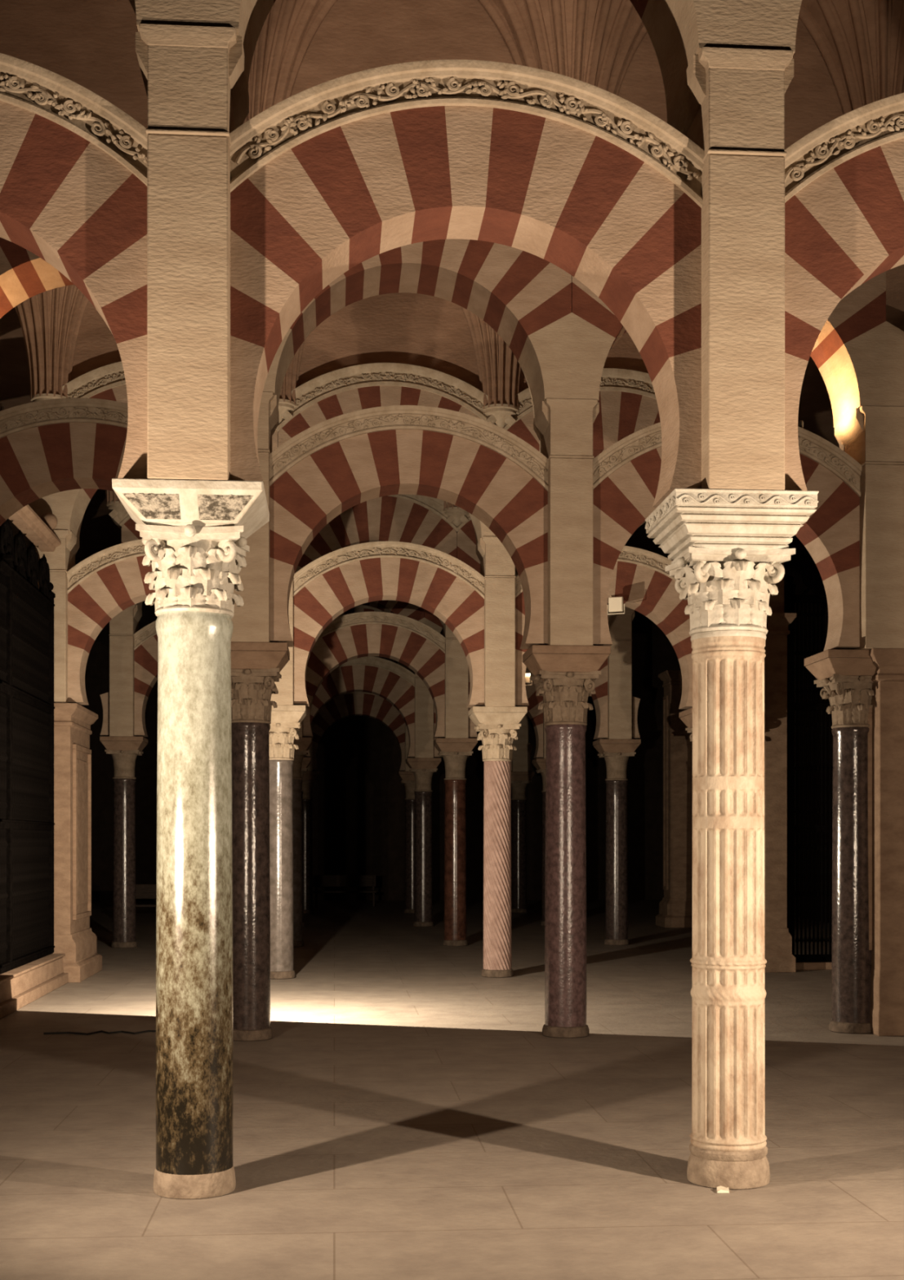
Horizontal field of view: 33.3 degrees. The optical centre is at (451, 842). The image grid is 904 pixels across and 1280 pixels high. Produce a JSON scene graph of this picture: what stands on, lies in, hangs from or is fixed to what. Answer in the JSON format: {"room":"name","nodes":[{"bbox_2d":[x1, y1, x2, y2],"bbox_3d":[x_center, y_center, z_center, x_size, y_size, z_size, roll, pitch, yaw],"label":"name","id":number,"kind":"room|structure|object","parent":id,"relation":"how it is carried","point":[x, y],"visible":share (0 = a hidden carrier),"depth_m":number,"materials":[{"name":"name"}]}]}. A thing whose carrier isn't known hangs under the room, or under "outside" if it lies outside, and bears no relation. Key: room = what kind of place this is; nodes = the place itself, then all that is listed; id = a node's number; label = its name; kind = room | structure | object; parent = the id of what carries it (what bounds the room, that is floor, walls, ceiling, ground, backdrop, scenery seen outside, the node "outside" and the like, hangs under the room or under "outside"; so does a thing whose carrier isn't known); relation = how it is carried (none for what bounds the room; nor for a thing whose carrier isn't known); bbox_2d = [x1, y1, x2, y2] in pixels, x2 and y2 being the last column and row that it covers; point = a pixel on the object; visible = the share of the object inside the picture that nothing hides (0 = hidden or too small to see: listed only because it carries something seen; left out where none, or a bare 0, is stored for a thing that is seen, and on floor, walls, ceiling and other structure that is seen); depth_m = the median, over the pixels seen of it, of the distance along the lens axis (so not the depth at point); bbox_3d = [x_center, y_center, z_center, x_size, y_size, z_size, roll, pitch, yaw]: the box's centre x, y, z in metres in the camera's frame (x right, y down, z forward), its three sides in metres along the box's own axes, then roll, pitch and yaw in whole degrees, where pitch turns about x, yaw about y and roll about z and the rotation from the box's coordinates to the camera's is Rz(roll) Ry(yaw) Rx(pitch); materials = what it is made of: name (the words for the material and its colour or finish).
{"room":"mosque","nodes":[
{"label":"mosque","id":0,"kind":"room"},
{"bbox_2d":[0,551,27,578],"bbox_3d":[-12.458,-3.544,28.620,0.402,11.000,43.000,0,0,-4],"label":"wall","id":1,"kind":"structure","parent":0,"point":[0,552],"depth_m":47.42,"materials":[{"name":"paint"}]},
{"bbox_2d":[0,519,55,974],"bbox_3d":[-5.366,-1.189,18.218,0.151,5.470,5.666,0,0,-5],"label":"door","id":2,"kind":"structure","parent":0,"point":[27,707],"depth_m":19.26,"materials":[{"name":"brown wood"}]},
{"bbox_2d":[71,293,648,392],"bbox_3d":[-0.917,-7.518,21.923,9.501,2.652,0.680,0,0,-4],"label":"vaulted ceiling","id":3,"kind":"structure","parent":0,"point":[425,331],"depth_m":21.58,"materials":[{"name":"brown paint"}]},
{"bbox_2d":[14,284,88,401],"bbox_3d":[-5.564,-7.264,20.397,3.306,2.820,1.685,0,0,-4],"label":"vault","id":4,"kind":"object","parent":3,"relation":"attached to","point":[51,320],"visible":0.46,"depth_m":20.96,"materials":[{"name":"brown paint"}]},
{"bbox_2d":[278,340,304,424],"bbox_3d":[-2.406,-7.264,20.642,3.306,2.820,1.685,0,0,-4],"label":"vault","id":5,"kind":"object","parent":3,"relation":"attached to","point":[286,399],"visible":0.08,"depth_m":21.31,"materials":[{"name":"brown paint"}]},
{"bbox_2d":[462,306,521,428],"bbox_3d":[0.752,-7.264,20.888,3.306,2.820,1.685,0,0,-4],"label":"vault","id":6,"kind":"object","parent":3,"relation":"attached to","point":[500,372],"visible":0.3,"depth_m":21.47,"materials":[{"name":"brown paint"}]},
{"bbox_2d":[81,600,680,901],"bbox_3d":[-3.474,-3.544,51.084,27.000,11.000,0.401,0,0,-4],"label":"wall","id":7,"kind":"structure","parent":0,"point":[358,794],"depth_m":51.00,"materials":[{"name":"paint"}]},
{"bbox_2d":[0,0,843,149],"bbox_3d":[-0.436,-7.520,15.194,9.548,2.649,0.680,0,0,-4],"label":"vaulted ceiling","id":8,"kind":"structure","parent":0,"point":[91,44],"depth_m":14.81,"materials":[{"name":"brown paint"}]},
{"bbox_2d":[242,0,337,124],"bbox_3d":[-1.932,-7.264,13.909,3.321,2.820,1.693,0,0,-4],"label":"vault","id":9,"kind":"object","parent":8,"relation":"attached to","point":[289,28],"visible":0.19,"depth_m":14.44,"materials":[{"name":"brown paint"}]},
{"bbox_2d":[478,0,646,95],"bbox_3d":[1.241,-7.264,14.156,3.321,2.820,1.693,0,0,-4],"label":"vault","id":10,"kind":"object","parent":8,"relation":"attached to","point":[594,42],"visible":0.37,"depth_m":14.55,"materials":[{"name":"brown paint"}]},
{"bbox_2d":[798,0,903,114],"bbox_3d":[4.414,-7.264,14.402,3.321,2.820,1.693,0,0,-4],"label":"vault","id":11,"kind":"object","parent":8,"relation":"attached to","point":[860,42],"visible":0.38,"depth_m":14.80,"materials":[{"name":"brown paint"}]},
{"bbox_2d":[0,899,903,1279],"bbox_3d":[-1.519,2.106,25.960,27.000,0.300,64.000,0,0,-4],"label":"floor","id":12,"kind":"structure","parent":0,"point":[407,1112],"depth_m":10.33,"materials":[{"name":"stone"}]},
{"bbox_2d":[0,953,68,1018],"bbox_3d":[-5.337,1.751,18.221,0.460,0.410,5.596,0,0,-5],"label":"stone plinth","id":13,"kind":"object","parent":12,"relation":"on","point":[20,986],"visible":0.86,"depth_m":18.63,"materials":[{"name":"beige stone"}]},
{"bbox_2d":[53,702,102,982],"bbox_3d":[-5.633,0.006,22.057,0.742,3.900,2.022,0,0,-4],"label":"stone pillar","id":14,"kind":"structure","parent":12,"relation":"on","point":[73,936],"depth_m":21.39,"materials":[{"name":"beige stone"}]},
{"bbox_2d":[28,488,90,705],"bbox_3d":[-5.654,-3.583,21.554,0.881,3.278,0.836,0,0,-4],"label":"pier","id":15,"kind":"object","parent":14,"relation":"on","point":[68,507],"visible":0.38,"depth_m":21.17,"materials":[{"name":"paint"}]},
{"bbox_2d":[8,504,61,551],"bbox_3d":[-5.383,-4.314,18.367,0.270,0.500,5.897,0,0,-5],"label":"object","id":16,"kind":"structure","parent":15,"relation":"attached to","point":[38,531],"depth_m":20.06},
{"bbox_2d":[66,539,155,653],"bbox_3d":[-4.075,-3.513,21.677,3.110,1.583,0.600,0,0,-4],"label":"arch","id":17,"kind":"object","parent":15,"relation":"attached to","point":[108,581],"visible":0.39,"depth_m":21.38,"materials":[{"name":"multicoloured stone"}]},
{"bbox_2d":[62,361,293,498],"bbox_3d":[-4.072,-5.889,21.637,3.601,1.817,0.880,0,0,-4],"label":"round arch","id":18,"kind":"object","parent":15,"relation":"on","point":[108,382],"visible":0.18,"depth_m":21.19,"materials":[{"name":"beige stone"}]},
{"bbox_2d":[43,1030,155,1035],"bbox_3d":[-3.161,1.944,15.531,1.996,0.020,0.286,0,0,-15],"label":"cable","id":19,"kind":"object","parent":12,"relation":"on","point":[100,1031],"visible":0.64,"depth_m":15.41,"materials":[{"name":"black paint"}]},
{"bbox_2d":[99,736,147,947],"bbox_3d":[-6.102,0.006,28.160,0.784,3.900,0.784,0,0,-4],"label":"column","id":20,"kind":"structure","parent":12,"relation":"on","point":[124,751],"depth_m":27.97,"materials":[{"name":"stone"}]},
{"bbox_2d":[99,601,147,737],"bbox_3d":[-6.102,-3.572,28.160,0.860,3.257,0.836,0,0,-4],"label":"pier","id":21,"kind":"object","parent":20,"relation":"on","point":[123,708],"visible":0.67,"depth_m":27.77,"materials":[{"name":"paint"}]},
{"bbox_2d":[108,509,142,542],"bbox_3d":[-4.558,-5.861,28.240,3.523,1.797,0.880,0,0,-4],"label":"round arch","id":22,"kind":"object","parent":21,"relation":"on","point":[127,526],"visible":0.06,"depth_m":27.77,"materials":[{"name":"beige stone"}]},
{"bbox_2d":[133,620,157,697],"bbox_3d":[-4.561,-3.511,28.280,3.025,1.586,0.600,0,0,-4],"label":"arch","id":23,"kind":"object","parent":21,"relation":"attached to","point":[145,640],"visible":0.18,"depth_m":27.96,"materials":[{"name":"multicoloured stone"}]},
{"bbox_2d":[135,884,155,906],"bbox_3d":[-7.303,1.481,36.015,1.200,0.950,0.470,0,0,-4],"label":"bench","id":24,"kind":"object","parent":12,"relation":"on","point":[142,891],"visible":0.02,"depth_m":36.19,"materials":[{"name":"brown wood"}]},
{"bbox_2d":[111,478,269,1199],"bbox_3d":[-1.447,0.006,8.500,0.803,3.900,0.803,0,0,-4],"label":"column","id":25,"kind":"structure","parent":12,"relation":"on","point":[193,533],"depth_m":8.31,"materials":[{"name":"stone"}]},
{"bbox_2d":[116,0,273,499],"bbox_3d":[-1.447,-3.567,8.500,0.855,3.246,0.836,0,0,-4],"label":"pier","id":26,"kind":"object","parent":25,"relation":"on","point":[194,388],"visible":0.81,"depth_m":8.11,"materials":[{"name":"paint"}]},
{"bbox_2d":[273,0,648,18],"bbox_3d":[0.078,-5.846,8.579,3.482,1.787,0.880,0,0,-4],"label":"round arch","id":27,"kind":"object","parent":26,"relation":"on","point":[639,6],"visible":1,"depth_m":9.04,"materials":[{"name":"beige stone"}]},
{"bbox_2d":[229,59,704,382],"bbox_3d":[0.075,-3.510,8.618,2.981,1.588,0.600,0,0,-4],"label":"arch","id":28,"kind":"object","parent":26,"relation":"attached to","point":[339,174],"visible":0.98,"depth_m":8.39,"materials":[{"name":"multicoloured stone"}]},
{"bbox_2d":[231,641,289,1041],"bbox_3d":[-2.022,0.006,15.070,0.784,3.900,0.784,0,0,-4],"label":"column","id":29,"kind":"structure","parent":12,"relation":"on","point":[255,667],"depth_m":14.88,"materials":[{"name":"stone"}]},
{"bbox_2d":[231,328,294,647],"bbox_3d":[-2.022,-3.585,15.070,0.892,3.282,0.836,0,0,-4],"label":"pier","id":30,"kind":"object","parent":29,"relation":"on","point":[263,617],"visible":0.36,"depth_m":14.69,"materials":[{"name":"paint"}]},
{"bbox_2d":[269,404,548,576],"bbox_3d":[-0.436,-3.513,15.194,3.127,1.582,0.600,0,0,-4],"label":"arch","id":31,"kind":"object","parent":30,"relation":"attached to","point":[336,464],"visible":0.98,"depth_m":14.97,"materials":[{"name":"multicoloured stone"}]},
{"bbox_2d":[289,239,571,361],"bbox_3d":[-0.433,-5.895,15.154,3.617,1.821,0.880,0,0,-4],"label":"round arch","id":32,"kind":"object","parent":30,"relation":"on","point":[517,293],"visible":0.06,"depth_m":14.89,"materials":[{"name":"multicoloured stone"}]},
{"bbox_2d":[268,705,306,979],"bbox_3d":[-2.496,0.006,21.800,0.784,3.900,0.784,0,0,-4],"label":"column","id":33,"kind":"structure","parent":12,"relation":"on","point":[286,720],"depth_m":21.61,"materials":[{"name":"stone"}]},
{"bbox_2d":[270,579,309,706],"bbox_3d":[-2.496,-3.583,21.800,0.881,3.278,0.836,0,0,-4],"label":"pier","id":34,"kind":"object","parent":33,"relation":"on","point":[291,690],"visible":0.08,"depth_m":21.42,"materials":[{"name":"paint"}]},
{"bbox_2d":[293,541,484,657],"bbox_3d":[-0.917,-3.513,21.923,3.110,1.583,0.600,0,0,-4],"label":"arch","id":35,"kind":"object","parent":34,"relation":"attached to","point":[338,581],"visible":0.99,"depth_m":21.69,"materials":[{"name":"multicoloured stone"}]},
{"bbox_2d":[275,362,515,447],"bbox_3d":[-0.914,-5.889,21.883,3.602,1.817,0.880,0,0,-4],"label":"round arch","id":36,"kind":"object","parent":34,"relation":"on","point":[339,392],"visible":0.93,"depth_m":21.49,"materials":[{"name":"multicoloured stone"}]},
{"bbox_2d":[292,737,312,946],"bbox_3d":[-3.020,0.006,28.400,0.784,3.900,0.784,0,0,-4],"label":"column","id":37,"kind":"structure","parent":12,"relation":"on","point":[304,744],"depth_m":28.24,"materials":[{"name":"stone"}]},
{"bbox_2d":[294,565,313,737],"bbox_3d":[-3.020,-3.572,28.400,0.860,3.257,0.836,0,0,-4],"label":"pier","id":38,"kind":"object","parent":37,"relation":"on","point":[304,731],"visible":0.11,"depth_m":28.19,"materials":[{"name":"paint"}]},
{"bbox_2d":[305,611,444,698],"bbox_3d":[-1.479,-3.511,28.520,3.025,1.586,0.600,0,0,-4],"label":"arch","id":39,"kind":"object","parent":38,"relation":"attached to","point":[411,642],"visible":0.88,"depth_m":28.30,"materials":[{"name":"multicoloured stone"}]},
{"bbox_2d":[297,494,468,568],"bbox_3d":[-1.476,-5.861,28.480,3.523,1.797,0.880,0,0,-4],"label":"round arch","id":40,"kind":"object","parent":38,"relation":"on","point":[417,519],"visible":0.42,"depth_m":28.14,"materials":[{"name":"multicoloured stone"}]},
{"bbox_2d":[301,757,311,926],"bbox_3d":[-3.655,0.006,35.000,0.784,3.900,0.784,0,0,-4],"label":"column","id":41,"kind":"structure","parent":12,"relation":"on","point":[306,762],"depth_m":34.94,"materials":[{"name":"stone"}]},
{"bbox_2d":[302,749,310,757],"bbox_3d":[-3.655,-3.559,35.000,0.848,3.230,0.836,0,0,-4],"label":"pier","id":42,"kind":"object","parent":41,"relation":"on","point":[308,752],"visible":0.02,"depth_m":34.80,"materials":[{"name":"paint"}]},
{"bbox_2d":[310,656,414,725],"bbox_3d":[-2.161,-3.509,35.116,2.918,1.591,0.600,0,0,-4],"label":"arch","id":43,"kind":"object","parent":42,"relation":"attached to","point":[390,681],"visible":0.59,"depth_m":34.91,"materials":[{"name":"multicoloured stone"}]},
{"bbox_2d":[360,600,423,621],"bbox_3d":[-2.158,-5.825,35.076,3.423,1.772,0.880,0,0,-4],"label":"round arch","id":44,"kind":"object","parent":42,"relation":"on","point":[402,608],"visible":0.04,"depth_m":34.80,"materials":[{"name":"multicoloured stone"}]},
{"bbox_2d":[302,770,319,913],"bbox_3d":[-4.044,0.006,41.600,0.784,3.900,0.784,0,0,-4],"label":"column","id":45,"kind":"structure","parent":12,"relation":"on","point":[309,777],"depth_m":41.41,"materials":[{"name":"stone"}]},
{"bbox_2d":[306,721,318,770],"bbox_3d":[-4.044,-3.554,41.600,0.843,3.220,0.836,0,0,-4],"label":"pier","id":46,"kind":"object","parent":45,"relation":"on","point":[313,749],"visible":0.06,"depth_m":41.39,"materials":[{"name":"paint"}]},
{"bbox_2d":[312,691,404,744],"bbox_3d":[-2.569,-3.508,41.715,2.877,1.593,0.600,0,0,-4],"label":"arch","id":47,"kind":"object","parent":46,"relation":"attached to","point":[355,703],"visible":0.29,"depth_m":41.49,"materials":[{"name":"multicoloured stone"}]},
{"bbox_2d":[337,604,397,663],"bbox_3d":[-2.566,-5.812,41.675,3.385,1.763,0.880,0,0,-4],"label":"round arch","id":48,"kind":"object","parent":46,"relation":"on","point":[360,608],"visible":0.07,"depth_m":41.31,"materials":[{"name":"beige stone"}]},
{"bbox_2d":[313,875,376,906],"bbox_3d":[-3.259,1.481,46.015,1.900,0.950,0.470,0,0,-4],"label":"bench","id":49,"kind":"object","parent":12,"relation":"on","point":[318,880],"visible":1,"depth_m":46.18,"materials":[{"name":"brown wood"}]},
{"bbox_2d":[397,771,414,913],"bbox_3d":[-1.094,0.006,41.830,0.784,3.900,0.784,0,0,-4],"label":"column","id":50,"kind":"structure","parent":12,"relation":"on","point":[406,778],"depth_m":41.64,"materials":[{"name":"stone"}]},
{"bbox_2d":[397,662,413,771],"bbox_3d":[-1.094,-3.554,41.830,0.843,3.220,0.836,0,0,-4],"label":"pier","id":51,"kind":"object","parent":50,"relation":"on","point":[404,746],"visible":0.08,"depth_m":41.42,"materials":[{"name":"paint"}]},
{"bbox_2d":[405,757,440,926],"bbox_3d":[-0.668,0.006,35.232,0.784,3.900,0.784,0,0,-4],"label":"column","id":52,"kind":"structure","parent":12,"relation":"on","point":[423,769],"depth_m":35.04,"materials":[{"name":"stone"}]},
{"bbox_2d":[406,617,442,757],"bbox_3d":[-0.668,-3.559,35.232,0.848,3.230,0.836,0,0,-4],"label":"pier","id":53,"kind":"object","parent":52,"relation":"on","point":[421,732],"visible":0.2,"depth_m":34.84,"materials":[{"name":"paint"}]},
{"bbox_2d":[423,567,518,631],"bbox_3d":[0.828,-5.825,35.309,3.423,1.772,0.880,0,0,-4],"label":"round arch","id":54,"kind":"object","parent":53,"relation":"on","point":[428,615],"visible":0.02,"depth_m":34.85,"materials":[{"name":"beige stone"}]},
{"bbox_2d":[433,666,542,727],"bbox_3d":[0.825,-3.509,35.349,2.918,1.591,0.600,0,0,-4],"label":"arch","id":55,"kind":"object","parent":53,"relation":"attached to","point":[535,715],"visible":0.03,"depth_m":35.21,"materials":[{"name":"beige stone"}]},
{"bbox_2d":[433,737,477,946],"bbox_3d":[0.062,0.006,28.640,0.784,3.900,0.784,0,0,-4],"label":"column","id":56,"kind":"structure","parent":12,"relation":"on","point":[455,752],"depth_m":28.45,"materials":[{"name":"stone"}]},
{"bbox_2d":[432,618,477,738],"bbox_3d":[0.062,-3.572,28.640,0.860,3.257,0.836,0,0,-4],"label":"pier","id":57,"kind":"object","parent":56,"relation":"on","point":[452,719],"visible":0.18,"depth_m":28.24,"materials":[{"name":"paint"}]},
{"bbox_2d":[445,514,479,573],"bbox_3d":[1.606,-5.861,28.720,3.523,1.797,0.880,0,0,-4],"label":"round arch","id":58,"kind":"object","parent":57,"relation":"on","point":[465,535],"visible":0.03,"depth_m":28.25,"materials":[{"name":"beige stone"}]},
{"bbox_2d":[468,657,607,700],"bbox_3d":[1.603,-3.511,28.760,3.025,1.586,0.600,0,0,-4],"label":"arch","id":59,"kind":"object","parent":57,"relation":"attached to","point":[601,683],"visible":0.02,"depth_m":28.62,"materials":[{"name":"beige stone"}]},
{"bbox_2d":[467,706,527,977],"bbox_3d":[0.661,0.006,22.046,0.784,3.900,0.784,0,0,-4],"label":"column","id":60,"kind":"structure","parent":12,"relation":"on","point":[496,726],"depth_m":21.87,"materials":[{"name":"stone"}]},
{"bbox_2d":[466,512,528,707],"bbox_3d":[0.661,-3.583,22.046,0.881,3.278,0.836,0,0,-4],"label":"pier","id":61,"kind":"object","parent":60,"relation":"on","point":[497,671],"visible":0.61,"depth_m":21.65,"materials":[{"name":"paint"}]},
{"bbox_2d":[524,672,532,685],"bbox_3d":[1.004,-2.376,22.053,0.328,0.180,0.086,0,0,-4],"label":"floodlight","id":62,"kind":"object","parent":61,"relation":"attached to","point":[527,676],"visible":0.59,"depth_m":22.03,"materials":[{"name":"white metal"}]},
{"bbox_2d":[485,368,660,457],"bbox_3d":[2.243,-5.889,22.129,3.602,1.817,0.880,0,0,-4],"label":"round arch","id":63,"kind":"object","parent":61,"relation":"on","point":[628,403],"visible":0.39,"depth_m":21.77,"materials":[{"name":"beige stone"}]},
{"bbox_2d":[515,546,692,658],"bbox_3d":[2.240,-3.513,22.169,3.110,1.583,0.600,0,0,-4],"label":"arch","id":64,"kind":"object","parent":61,"relation":"attached to","point":[639,576],"visible":0.31,"depth_m":21.98,"materials":[{"name":"beige stone"}]},
{"bbox_2d":[607,595,624,614],"bbox_3d":[2.293,-3.449,21.793,0.200,0.371,0.492,0,0,-20],"label":"floodlight","id":65,"kind":"object","parent":64,"relation":"attached to","point":[615,603],"visible":0.94,"depth_m":21.62,"materials":[{"name":"white metal"}]},
{"bbox_2d":[511,771,534,912],"bbox_3d":[1.855,0.006,42.059,0.784,3.900,0.784,0,0,-4],"label":"column","id":66,"kind":"structure","parent":12,"relation":"on","point":[519,780],"depth_m":41.87,"materials":[{"name":"stone"}]},
{"bbox_2d":[511,713,532,771],"bbox_3d":[1.855,-3.554,42.059,0.843,3.220,0.836,0,0,-4],"label":"pier","id":67,"kind":"object","parent":66,"relation":"on","point":[521,757],"visible":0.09,"depth_m":41.67,"materials":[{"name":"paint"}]},
{"bbox_2d":[532,758,545,925],"bbox_3d":[2.318,0.006,35.465,0.784,3.900,0.784,0,0,-4],"label":"column","id":68,"kind":"structure","parent":12,"relation":"on","point":[539,763],"depth_m":35.34,"materials":[{"name":"stone"}]},
{"bbox_2d":[533,698,546,758],"bbox_3d":[2.318,-3.559,35.465,0.848,3.230,0.836,0,0,-4],"label":"pier","id":69,"kind":"object","parent":68,"relation":"on","point":[540,735],"visible":0.09,"depth_m":35.22,"materials":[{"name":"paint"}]},
{"bbox_2d":[522,644,610,1038],"bbox_3d":[1.151,0.006,15.317,0.784,3.900,0.784,0,0,-4],"label":"column","id":70,"kind":"structure","parent":12,"relation":"on","point":[564,674],"depth_m":15.13,"materials":[{"name":"stone"}]},
{"bbox_2d":[518,312,615,648],"bbox_3d":[1.151,-3.585,15.317,0.892,3.282,0.836,0,0,-4],"label":"pier","id":71,"kind":"object","parent":70,"relation":"on","point":[562,362],"visible":0.88,"depth_m":14.93,"materials":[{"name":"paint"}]},
{"bbox_2d":[592,422,862,581],"bbox_3d":[2.737,-3.513,15.440,3.127,1.582,0.600,0,0,-4],"label":"arch","id":72,"kind":"object","parent":71,"relation":"attached to","point":[626,474],"visible":0.45,"depth_m":15.21,"materials":[{"name":"beige stone"}]},
{"bbox_2d":[797,420,803,428],"bbox_3d":[3.564,-4.223,15.505,0.039,0.167,0.186,0,0,-4],"label":"floodlight","id":73,"kind":"object","parent":72,"relation":"attached to","point":[800,424],"visible":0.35,"depth_m":15.45,"materials":[{"name":"black paint"}]},
{"bbox_2d":[571,271,885,368],"bbox_3d":[2.740,-5.895,15.400,3.617,1.821,0.880,0,0,-4],"label":"round arch","id":74,"kind":"object","parent":71,"relation":"on","point":[862,309],"visible":0.02,"depth_m":15.14,"materials":[{"name":"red stone"}]},
{"bbox_2d":[592,738,640,945],"bbox_3d":[3.144,0.006,28.880,0.784,3.900,0.784,0,0,-4],"label":"column","id":75,"kind":"structure","parent":12,"relation":"on","point":[615,753],"depth_m":28.69,"materials":[{"name":"stone"}]},
{"bbox_2d":[592,603,639,739],"bbox_3d":[3.144,-3.572,28.880,0.860,3.257,0.836,0,0,-4],"label":"pier","id":76,"kind":"object","parent":75,"relation":"on","point":[616,712],"visible":0.49,"depth_m":28.48,"materials":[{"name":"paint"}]},
{"bbox_2d":[655,670,692,927],"bbox_3d":[5.273,-0.994,35.150,0.882,5.900,1.022,0,0,-4],"label":"stone pilaster","id":77,"kind":"object","parent":12,"relation":"on","point":[675,908],"visible":0.72,"depth_m":34.80,"materials":[{"name":"beige stone"}]},
{"bbox_2d":[679,707,692,741],"bbox_3d":[3.819,0.006,22.291,0.784,3.900,0.784,0,0,-4],"label":"column","id":78,"kind":"structure","parent":12,"relation":"on","point":[686,716],"depth_m":22.33,"materials":[{"name":"stone"}]},
{"bbox_2d":[677,653,692,709],"bbox_3d":[3.819,-3.583,22.291,0.881,3.278,0.836,0,0,-4],"label":"pier","id":79,"kind":"object","parent":78,"relation":"on","point":[686,661],"visible":0.05,"depth_m":22.13,"materials":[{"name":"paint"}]},
{"bbox_2d":[716,1186,728,1192],"bbox_3d":[1.516,1.944,8.468,0.078,0.020,0.090,0,0,0],"label":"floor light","id":80,"kind":"object","parent":12,"relation":"on","point":[720,1188],"visible":1,"depth_m":8.44,"materials":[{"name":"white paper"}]},
{"bbox_2d":[644,488,818,1189],"bbox_3d":[1.596,0.006,8.737,0.816,3.900,0.816,0,0,-4],"label":"column","id":81,"kind":"structure","parent":12,"relation":"on","point":[726,548],"depth_m":8.55,"materials":[{"name":"stone"}]},
{"bbox_2d":[640,0,808,506],"bbox_3d":[1.596,-3.567,8.737,0.855,3.246,0.836,0,0,-4],"label":"pier","id":82,"kind":"object","parent":81,"relation":"on","point":[728,406],"visible":0.8,"depth_m":8.35,"materials":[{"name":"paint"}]},
{"bbox_2d":[784,93,903,360],"bbox_3d":[3.117,-3.510,8.855,2.981,1.588,0.600,0,0,-4],"label":"arch","id":83,"kind":"object","parent":82,"relation":"attached to","point":[844,178],"visible":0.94,"depth_m":8.55,"materials":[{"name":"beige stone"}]},
{"bbox_2d":[764,562,796,972],"bbox_3d":[4.863,-1.294,23.149,0.560,6.500,0.920,0,0,-4],"label":"stone pilaster","id":84,"kind":"object","parent":12,"relation":"on","point":[779,957],"visible":0.52,"depth_m":22.80,"materials":[{"name":"beige stone"}]},
{"bbox_2d":[783,560,832,962],"bbox_3d":[6.259,-1.289,23.385,2.270,6.270,0.150,0,0,-4],"label":"gate","id":85,"kind":"object","parent":12,"relation":"in","point":[790,598],"visible":0.34,"depth_m":23.30,"materials":[{"name":"black metal"}]},
{"bbox_2d":[795,961,831,969],"bbox_3d":[6.257,1.901,23.410,2.200,0.110,0.350,0,0,-4],"label":"stone plinth","id":86,"kind":"object","parent":12,"relation":"on","point":[820,965],"visible":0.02,"depth_m":23.18,"materials":[{"name":"beige stone"}]},
{"bbox_2d":[804,648,875,1034],"bbox_3d":[4.146,0.006,15.650,0.784,3.900,0.784,0,0,-4],"label":"column","id":87,"kind":"structure","parent":12,"relation":"on","point":[846,676],"depth_m":15.46,"materials":[{"name":"stone"}]},
{"bbox_2d":[818,320,903,650],"bbox_3d":[4.324,-3.585,15.564,0.892,3.282,0.836,0,0,-4],"label":"pier","id":88,"kind":"object","parent":87,"relation":"on","point":[863,379],"visible":0.84,"depth_m":15.17,"materials":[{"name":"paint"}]},
{"bbox_2d":[866,648,903,1035],"bbox_3d":[4.457,0.006,15.649,0.560,3.900,0.970,0,0,-4],"label":"stone pillar","id":89,"kind":"structure","parent":12,"relation":"on","point":[886,716],"depth_m":15.27,"materials":[{"name":"beige stone"}]},
{"bbox_2d":[0,264,903,572],"bbox_3d":[-1.342,-8.919,30.137,22.800,0.250,42.501,0,0,-4],"label":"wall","id":90,"kind":"structure","parent":0,"point":[99,532],"depth_m":29.99,"materials":[{"name":"brown paint"}]},
{"bbox_2d":[783,534,832,923],"bbox_3d":[9.874,-3.544,30.358,0.402,11.000,43.000,0,0,-4],"label":"wall","id":91,"kind":"structure","parent":0,"point":[793,567],"depth_m":38.50,"materials":[{"name":"paint"}]},
{"bbox_3d":[-1.479,-7.509,28.520,9.273,2.670,0.680,0,0,-4],"label":"wall","id":92,"kind":"structure","parent":0,"visible":0},
{"bbox_2d":[105,489,127,519],"bbox_3d":[-6.013,-7.264,27.022,3.230,2.820,1.647,0,0,-4],"label":"vault","id":93,"kind":"object","parent":92,"relation":"attached to","point":[113,501],"visible":0.06,"depth_m":27.63,"materials":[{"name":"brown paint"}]},
{"bbox_2d":[443,501,468,525],"bbox_3d":[0.150,-7.264,27.501,3.230,2.820,1.647,0,0,-4],"label":"vault","id":94,"kind":"object","parent":92,"relation":"attached to","point":[455,511],"visible":0.06,"depth_m":28.12,"materials":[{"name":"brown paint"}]},
{"bbox_3d":[-4.489,-3.567,8.263,0.855,3.246,0.835,0,0,-4],"label":"pier","id":95,"kind":"object","parent":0,"visible":0},
{"bbox_2d":[0,53,146,343],"bbox_3d":[-2.968,-3.510,8.382,2.981,1.588,0.600,0,0,-4],"label":"arch","id":96,"kind":"object","parent":95,"relation":"attached to","point":[73,163],"visible":0.93,"depth_m":8.22,"materials":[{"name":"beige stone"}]},
{"bbox_3d":[-5.195,-3.585,14.823,0.892,3.282,0.836,0,0,-4],"label":"pier","id":97,"kind":"object","parent":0,"visible":0},
{"bbox_2d":[0,237,74,318],"bbox_3d":[-3.606,-5.895,14.907,3.617,1.821,0.880,0,0,-4],"label":"round arch","id":98,"kind":"object","parent":97,"relation":"on","point":[24,275],"visible":0.02,"depth_m":14.81,"materials":[{"name":"beige stone"}]},
{"bbox_2d":[0,397,128,525],"bbox_3d":[-3.609,-3.513,14.947,3.127,1.582,0.600,0,0,-4],"label":"arch","id":99,"kind":"object","parent":97,"relation":"attached to","point":[49,446],"visible":0.59,"depth_m":14.70,"materials":[{"name":"beige stone"}]},
{"bbox_2d":[0,403,4,411],"bbox_3d":[-4.436,-4.223,14.882,0.039,0.167,0.186,0,0,-4],"label":"floodlight","id":100,"kind":"object","parent":99,"relation":"attached to","point":[2,406],"visible":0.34,"depth_m":14.84,"materials":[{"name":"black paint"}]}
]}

